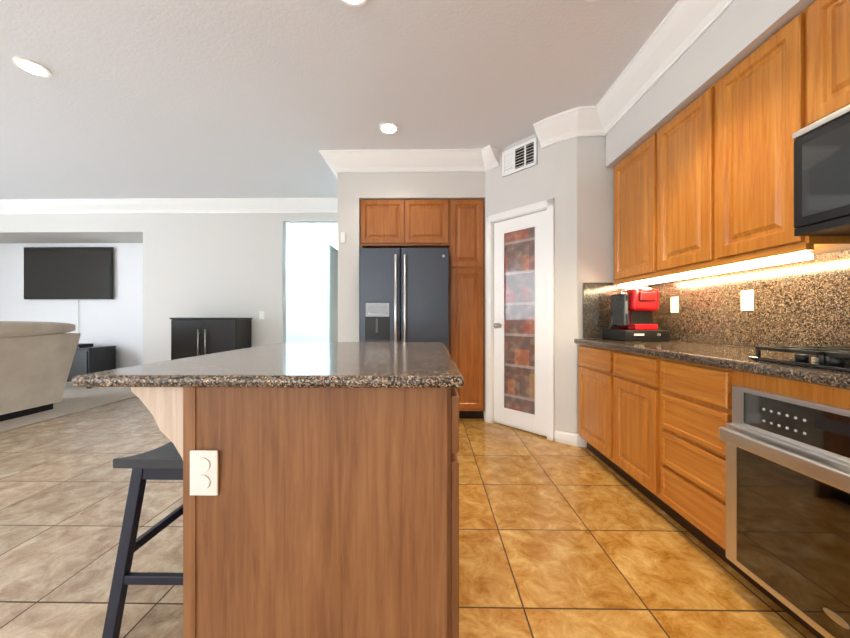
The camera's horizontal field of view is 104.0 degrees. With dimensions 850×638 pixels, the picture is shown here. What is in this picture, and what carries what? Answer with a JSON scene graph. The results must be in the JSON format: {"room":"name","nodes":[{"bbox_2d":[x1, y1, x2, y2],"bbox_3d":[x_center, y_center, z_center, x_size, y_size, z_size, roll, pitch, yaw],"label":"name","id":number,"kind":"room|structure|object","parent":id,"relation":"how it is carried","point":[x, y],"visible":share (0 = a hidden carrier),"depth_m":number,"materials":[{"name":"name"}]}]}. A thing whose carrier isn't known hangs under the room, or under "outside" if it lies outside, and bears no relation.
{"room":"kitchen","nodes":[
{"label":"kitchen","id":0,"kind":"room"},
{"bbox_2d":[0,243,142,368],"bbox_3d":[-6.034,-0.100,5.595,3.900,2.330,0.100,0,0,1],"label":"wall","id":1,"kind":"structure","parent":0,"point":[117,320],"depth_m":5.54,"materials":[{"name":"white paint"}]},
{"bbox_2d":[24,247,112,342],"bbox_3d":[-5.895,-0.285,5.503,1.460,1.800,0.076,0,0,1],"label":"wall-mounted tv","id":2,"kind":"object","parent":1,"relation":"attached to","point":[78,273],"visible":0.98,"depth_m":5.46,"materials":[{"name":"black plastic"}]},
{"bbox_2d":[0,214,142,242],"bbox_3d":[-6.039,-1.480,5.194,3.900,0.430,0.700,0,0,1],"label":"wall","id":3,"kind":"structure","parent":0,"point":[71,228],"depth_m":4.84,"materials":[{"name":"white paint"}]},
{"bbox_2d":[143,213,337,363],"bbox_3d":[-2.494,-0.315,4.855,3.200,2.760,0.120,0,0,1],"label":"wall","id":4,"kind":"structure","parent":0,"point":[214,265],"depth_m":4.80,"materials":[{"name":"white paint"}]},
{"bbox_2d":[0,197,337,213],"bbox_3d":[-4.446,-1.612,4.748,7.100,0.165,0.147,0,0,1],"label":"crown molding","id":5,"kind":"structure","parent":4,"relation":"attached to","point":[330,204],"depth_m":4.73,"materials":[{"name":"white"}]},
{"bbox_2d":[259,311,263,318],"bbox_3d":[-2.355,-0.055,4.787,0.072,0.115,0.010,0,0,1],"label":"light switch","id":6,"kind":"object","parent":4,"relation":"attached to","point":[261,314],"visible":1,"depth_m":4.79,"materials":[{"name":"white plastic"}]},
{"bbox_2d":[286,230,337,341],"bbox_3d":[-1.737,-0.316,6.384,1.970,2.760,0.100,0,0,1],"label":"wall","id":7,"kind":"structure","parent":0,"point":[308,267],"depth_m":6.34,"materials":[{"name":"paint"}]},
{"bbox_2d":[331,246,337,341],"bbox_3d":[-1.871,-0.316,7.186,0.100,2.760,1.500,0,0,1],"label":"wall","id":8,"kind":"structure","parent":0,"point":[334,294],"depth_m":6.70,"materials":[{"name":"white paint"}]},
{"bbox_2d":[0,0,677,229],"bbox_3d":[-3.083,-1.743,2.452,10.090,0.100,11.200,0,0,1],"label":"ceiling","id":9,"kind":"structure","parent":0,"point":[131,99],"depth_m":2.39,"materials":[{"name":"white paint"}]},
{"bbox_2d":[12,56,51,76],"bbox_3d":[-2.631,-1.685,2.226,0.169,0.016,0.169,0,0,-38],"label":"recessed light","id":10,"kind":"object","parent":9,"relation":"in","point":[31,66],"depth_m":2.21,"materials":[{"name":"white"}]},
{"bbox_2d":[341,0,366,6],"bbox_3d":[-0.373,-1.685,1.703,0.169,0.016,0.169,0,0,-35],"label":"recessed light","id":11,"kind":"object","parent":9,"relation":"in","point":[354,3],"depth_m":1.76,"materials":[{"name":"white"}]},
{"bbox_2d":[379,122,397,133],"bbox_3d":[-0.321,-1.686,2.933,0.169,0.016,0.169,0,0,-5],"label":"recessed light","id":12,"kind":"object","parent":9,"relation":"in","point":[385,127],"depth_m":2.91,"materials":[{"name":"white plastic"}]},
{"bbox_2d":[338,173,359,341],"bbox_3d":[-0.796,-0.314,3.806,0.225,2.760,0.670,0,0,1],"label":"wall","id":13,"kind":"structure","parent":0,"point":[348,252],"depth_m":3.47,"materials":[{"name":"white paint"}]},
{"bbox_2d":[341,232,345,242],"bbox_3d":[-0.853,-0.849,3.459,0.050,0.110,0.021,0,0,1],"label":"light switch","id":14,"kind":"object","parent":13,"relation":"attached to","point":[343,237],"visible":1,"depth_m":3.45,"materials":[{"name":"white plastic"}]},
{"bbox_2d":[360,199,407,248],"bbox_3d":[-0.444,-1.018,3.805,0.471,0.487,0.651,0,0,1],"label":"upper cabinet","id":15,"kind":"object","parent":13,"relation":"attached to","point":[381,220],"depth_m":3.48,"materials":[{"name":"brown wood"}]},
{"bbox_2d":[0,397,816,637],"bbox_3d":[-3.083,1.117,2.454,10.090,0.100,11.200,0,0,1],"label":"floor","id":16,"kind":"structure","parent":0,"point":[558,540],"depth_m":1.54,"materials":[{"name":"tile"}]},
{"bbox_2d":[0,382,136,432],"bbox_3d":[-6.020,1.062,1.270,4.050,0.012,8.550,0,0,1],"label":"carpet floor","id":17,"kind":"structure","parent":16,"relation":"on","point":[74,399],"depth_m":4.19,"materials":[{"name":"beige carpet"}]},
{"bbox_2d":[0,321,80,421],"bbox_3d":[-4.676,0.535,2.606,1.300,1.038,2.660,0,0,1],"label":"sofa","id":18,"kind":"object","parent":17,"relation":"on","point":[36,359],"visible":1,"depth_m":3.53,"materials":[{"name":"fabric"}]},
{"bbox_2d":[67,343,115,388],"bbox_3d":[-5.389,0.721,5.226,0.660,0.662,0.442,0,0,1],"label":"media console","id":19,"kind":"object","parent":17,"relation":"on","point":[89,358],"visible":0.35,"depth_m":5.09,"materials":[{"name":"black wood"}]},
{"bbox_2d":[102,442,182,637],"bbox_3d":[-0.871,0.760,1.282,0.370,0.615,0.420,0,0,1],"label":"stool","id":20,"kind":"object","parent":16,"relation":"on","point":[164,462],"visible":0.25,"depth_m":1.11,"materials":[{"name":"grey"}]},
{"bbox_2d":[170,318,251,359],"bbox_3d":[-2.933,0.523,4.568,0.894,1.085,0.427,0,0,1],"label":"sideboard","id":21,"kind":"object","parent":16,"relation":"on","point":[191,337],"visible":0.54,"depth_m":4.39,"materials":[{"name":"black wood"}]},
{"bbox_2d":[131,387,458,637],"bbox_3d":[-0.343,0.621,1.444,0.882,0.892,1.180,0,0,1],"label":"kitchen island","id":22,"kind":"object","parent":16,"relation":"on","point":[329,513],"visible":0.77,"depth_m":0.86,"materials":[{"name":"brown wood"}]},
{"bbox_2d":[190,450,217,495],"bbox_3d":[-0.568,0.396,0.852,0.072,0.115,0.011,0,0,1],"label":"outlet","id":23,"kind":"object","parent":22,"relation":"attached to","point":[203,472],"visible":1,"depth_m":0.85,"materials":[{"name":"white plastic"}]},
{"bbox_2d":[71,342,463,387],"bbox_3d":[-0.392,0.158,1.447,1.000,0.032,1.235,0,0,1],"label":"island countertop","id":24,"kind":"structure","parent":22,"relation":"on","point":[355,365],"depth_m":0.94,"materials":[{"name":"stone"}]},
{"bbox_2d":[359,248,448,351],"bbox_3d":[-0.205,0.176,3.676,0.900,1.780,0.852,0,0,1],"label":"refrigerator","id":25,"kind":"object","parent":16,"relation":"on","point":[403,294],"visible":0.52,"depth_m":3.32,"materials":[{"name":"grey metal"}]},
{"bbox_2d":[448,199,483,418],"bbox_3d":[0.445,-0.098,3.793,0.366,2.328,0.651,0,0,1],"label":"tall cabinet","id":26,"kind":"object","parent":16,"relation":"on","point":[455,227],"depth_m":3.47,"materials":[{"name":"brown wood"}]},
{"bbox_2d":[578,344,609,466],"bbox_3d":[1.556,0.636,2.479,0.606,0.862,0.524,0,0,1],"label":"base cabinet","id":27,"kind":"object","parent":16,"relation":"on","point":[594,362],"depth_m":2.46,"materials":[{"name":"brown wood"}]},
{"bbox_2d":[574,339,849,389],"bbox_3d":[1.506,0.183,0.049,0.636,0.042,5.383,0,0,1],"label":"countertop","id":28,"kind":"structure","parent":27,"relation":"on","point":[735,358],"depth_m":1.47,"materials":[{"name":"stone"}]},
{"bbox_2d":[603,287,669,340],"bbox_3d":[1.604,-0.041,2.536,0.320,0.400,0.342,0,0,1],"label":"coffee maker","id":29,"kind":"object","parent":28,"relation":"on","point":[633,309],"visible":1,"depth_m":2.44,"materials":[{"name":"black plastic"}]},
{"bbox_2d":[749,346,849,371],"bbox_3d":[1.541,0.134,0.962,0.520,0.054,0.710,0,0,1],"label":"cooktop","id":30,"kind":"object","parent":28,"relation":"in","point":[833,357],"visible":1,"depth_m":1.16,"materials":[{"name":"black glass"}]},
{"bbox_2d":[610,349,653,502],"bbox_3d":[1.549,0.636,1.992,0.606,0.862,0.450,0,0,1],"label":"base cabinet","id":31,"kind":"object","parent":16,"relation":"on","point":[648,427],"depth_m":2.00,"materials":[{"name":"brown wood"}]},
{"bbox_2d":[654,357,717,555],"bbox_3d":[1.543,0.636,1.562,0.606,0.862,0.410,0,0,1],"label":"base cabinet","id":32,"kind":"object","parent":16,"relation":"on","point":[685,394],"depth_m":1.58,"materials":[{"name":"brown wood"}]},
{"bbox_2d":[718,368,849,637],"bbox_3d":[1.534,0.637,0.957,0.606,0.862,0.800,0,0,1],"label":"base cabinet","id":33,"kind":"object","parent":16,"relation":"on","point":[827,395],"depth_m":1.30,"materials":[{"name":"brown wood"}]},
{"bbox_2d":[719,385,849,637],"bbox_3d":[1.200,0.613,0.963,0.098,0.694,0.736,0,0,1],"label":"oven","id":34,"kind":"object","parent":33,"relation":"in","point":[788,501],"visible":1,"depth_m":1.08,"materials":[{"name":"silver metal"}]},
{"bbox_2d":[359,172,484,199],"bbox_3d":[-0.026,-1.479,3.794,1.315,0.430,0.670,0,0,1],"label":"wall","id":35,"kind":"structure","parent":0,"point":[428,185],"depth_m":3.46,"materials":[{"name":"white paint"}]},
{"bbox_2d":[319,145,498,175],"bbox_3d":[-0.161,-1.611,3.381,1.804,0.165,0.160,0,0,1],"label":"crown molding","id":36,"kind":"structure","parent":35,"relation":"attached to","point":[485,159],"depth_m":3.37,"materials":[{"name":"white wood"}]},
{"bbox_2d":[404,199,451,247],"bbox_3d":[0.026,-1.018,3.798,0.471,0.487,0.651,0,0,1],"label":"upper cabinet","id":37,"kind":"object","parent":0,"relation":"attached to","point":[427,222],"depth_m":3.48,"materials":[{"name":"brown wood"}]},
{"bbox_2d":[483,199,484,417],"bbox_3d":[0.672,-0.314,3.800,0.080,2.760,0.640,0,0,1],"label":"wall","id":38,"kind":"structure","parent":0,"point":[484,309],"depth_m":3.50,"materials":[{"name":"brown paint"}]},
{"bbox_2d":[485,133,554,431],"bbox_3d":[0.921,-0.314,3.209,0.110,2.760,0.754,0,0,-42],"label":"wall","id":39,"kind":"structure","parent":0,"point":[530,185],"depth_m":3.13,"materials":[{"name":"white paint"}]},
{"bbox_2d":[502,137,536,176],"bbox_3d":[0.890,-1.526,3.148,0.016,0.245,0.370,0,0,-42],"label":"air vent","id":40,"kind":"object","parent":39,"relation":"in","point":[520,157],"visible":1,"depth_m":3.14,"materials":[{"name":"white metal"}]},
{"bbox_2d":[486,198,553,440],"bbox_3d":[0.919,0.005,3.199,0.126,2.122,0.726,0,0,-42],"label":"door frame","id":41,"kind":"structure","parent":39,"relation":"attached to","point":[547,205],"depth_m":3.11,"materials":[{"name":"white wood"}]},
{"bbox_2d":[493,210,546,436],"bbox_3d":[0.903,0.038,3.188,0.442,2.032,0.460,0,0,1],"label":"pantry door","id":42,"kind":"structure","parent":39,"relation":"in","point":[520,323],"depth_m":3.17,"materials":[{"name":"white wood"}]},
{"bbox_2d":[555,136,614,433],"bbox_3d":[1.504,-0.313,2.856,0.744,2.760,0.188,0,0,7],"label":"wall","id":43,"kind":"structure","parent":0,"point":[584,213],"depth_m":2.80,"materials":[{"name":"white paint"}]},
{"bbox_2d":[484,412,586,446],"bbox_3d":[-3.310,1.009,4.590,9.375,0.112,3.535,0,0,1],"label":"baseboard","id":44,"kind":"structure","parent":43,"relation":"attached to","point":[568,438],"depth_m":2.82,"materials":[{"name":"white wood"}]},
{"bbox_2d":[533,106,595,148],"bbox_3d":[1.139,-1.611,2.809,0.397,0.165,0.345,0,0,1],"label":"crown molding","id":45,"kind":"structure","parent":43,"relation":"attached to","point":[575,122],"depth_m":2.77,"materials":[{"name":"white wood"}]},
{"bbox_2d":[588,0,735,136],"bbox_3d":[1.380,-1.609,-0.162,0.170,0.165,5.900,0,0,1],"label":"crown molding","id":46,"kind":"structure","parent":43,"relation":"attached to","point":[683,27],"depth_m":2.03,"materials":[{"name":"white"}]},
{"bbox_2d":[606,0,815,166],"bbox_3d":[1.645,-1.476,-0.175,0.360,0.430,5.880,0,0,1],"label":"soffit","id":47,"kind":"structure","parent":0,"point":[736,33],"depth_m":1.79,"materials":[{"name":"white paint"}]},
{"bbox_3d":[1.885,-0.312,0.542,0.100,2.760,7.320,0,0,1],"label":"wall","id":48,"kind":"structure","parent":0,"visible":0},
{"bbox_2d":[613,135,666,283],"bbox_3d":[1.701,-0.782,2.476,0.316,0.957,0.524,0,0,1],"label":"upper cabinet","id":49,"kind":"object","parent":48,"relation":"attached to","point":[633,175],"depth_m":2.45,"materials":[{"name":"brown wood"}]},
{"bbox_2d":[653,89,733,275],"bbox_3d":[1.694,-0.782,1.989,0.316,0.957,0.450,0,0,1],"label":"upper cabinet","id":50,"kind":"object","parent":48,"relation":"attached to","point":[704,180],"depth_m":1.98,"materials":[{"name":"brown wood"}]},
{"bbox_2d":[583,249,849,347],"bbox_3d":[1.550,-0.069,0.059,0.553,0.460,5.403,0,0,1],"label":"backsplash panel","id":51,"kind":"object","parent":48,"relation":"attached to","point":[803,303],"visible":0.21,"depth_m":1.82,"materials":[{"name":"stone"}]},
{"bbox_2d":[671,297,677,312],"bbox_3d":[1.834,-0.105,2.443,0.009,0.115,0.072,0,0,1],"label":"outlet","id":52,"kind":"object","parent":51,"relation":"attached to","point":[674,304],"visible":1,"depth_m":2.44,"materials":[{"name":"white plastic"}]},
{"bbox_2d":[741,290,753,310],"bbox_3d":[1.827,-0.105,1.883,0.009,0.115,0.072,0,0,1],"label":"outlet","id":53,"kind":"object","parent":51,"relation":"attached to","point":[747,300],"visible":1,"depth_m":1.88,"materials":[{"name":"white plastic"}]},
{"bbox_2d":[709,10,849,263],"bbox_3d":[1.688,-0.782,1.549,0.316,0.957,0.430,0,0,1],"label":"upper cabinet","id":54,"kind":"object","parent":48,"relation":"attached to","point":[755,110],"depth_m":1.52,"materials":[{"name":"brown wood"}]},
{"bbox_2d":[619,253,812,287],"bbox_3d":[1.599,-0.263,2.046,0.065,0.025,1.320,0,0,1],"label":"under-cabinet light","id":55,"kind":"object","parent":54,"relation":"attached to","point":[796,257],"visible":0.96,"depth_m":1.71,"materials":[{"name":"white plastic"}]},
{"bbox_2d":[805,0,849,126],"bbox_3d":[1.682,-1.006,1.144,0.316,0.507,0.380,0,0,1],"label":"upper cabinet","id":56,"kind":"object","parent":48,"relation":"attached to","point":[827,22],"depth_m":1.27,"materials":[{"name":"brown wood"}]},
{"bbox_2d":[792,105,849,235],"bbox_3d":[1.636,-0.538,0.956,0.403,0.412,0.752,0,0,1],"label":"microwave","id":57,"kind":"object","parent":56,"relation":"attached to","point":[822,177],"visible":1,"depth_m":1.23,"materials":[{"name":"black metal"}]}
]}

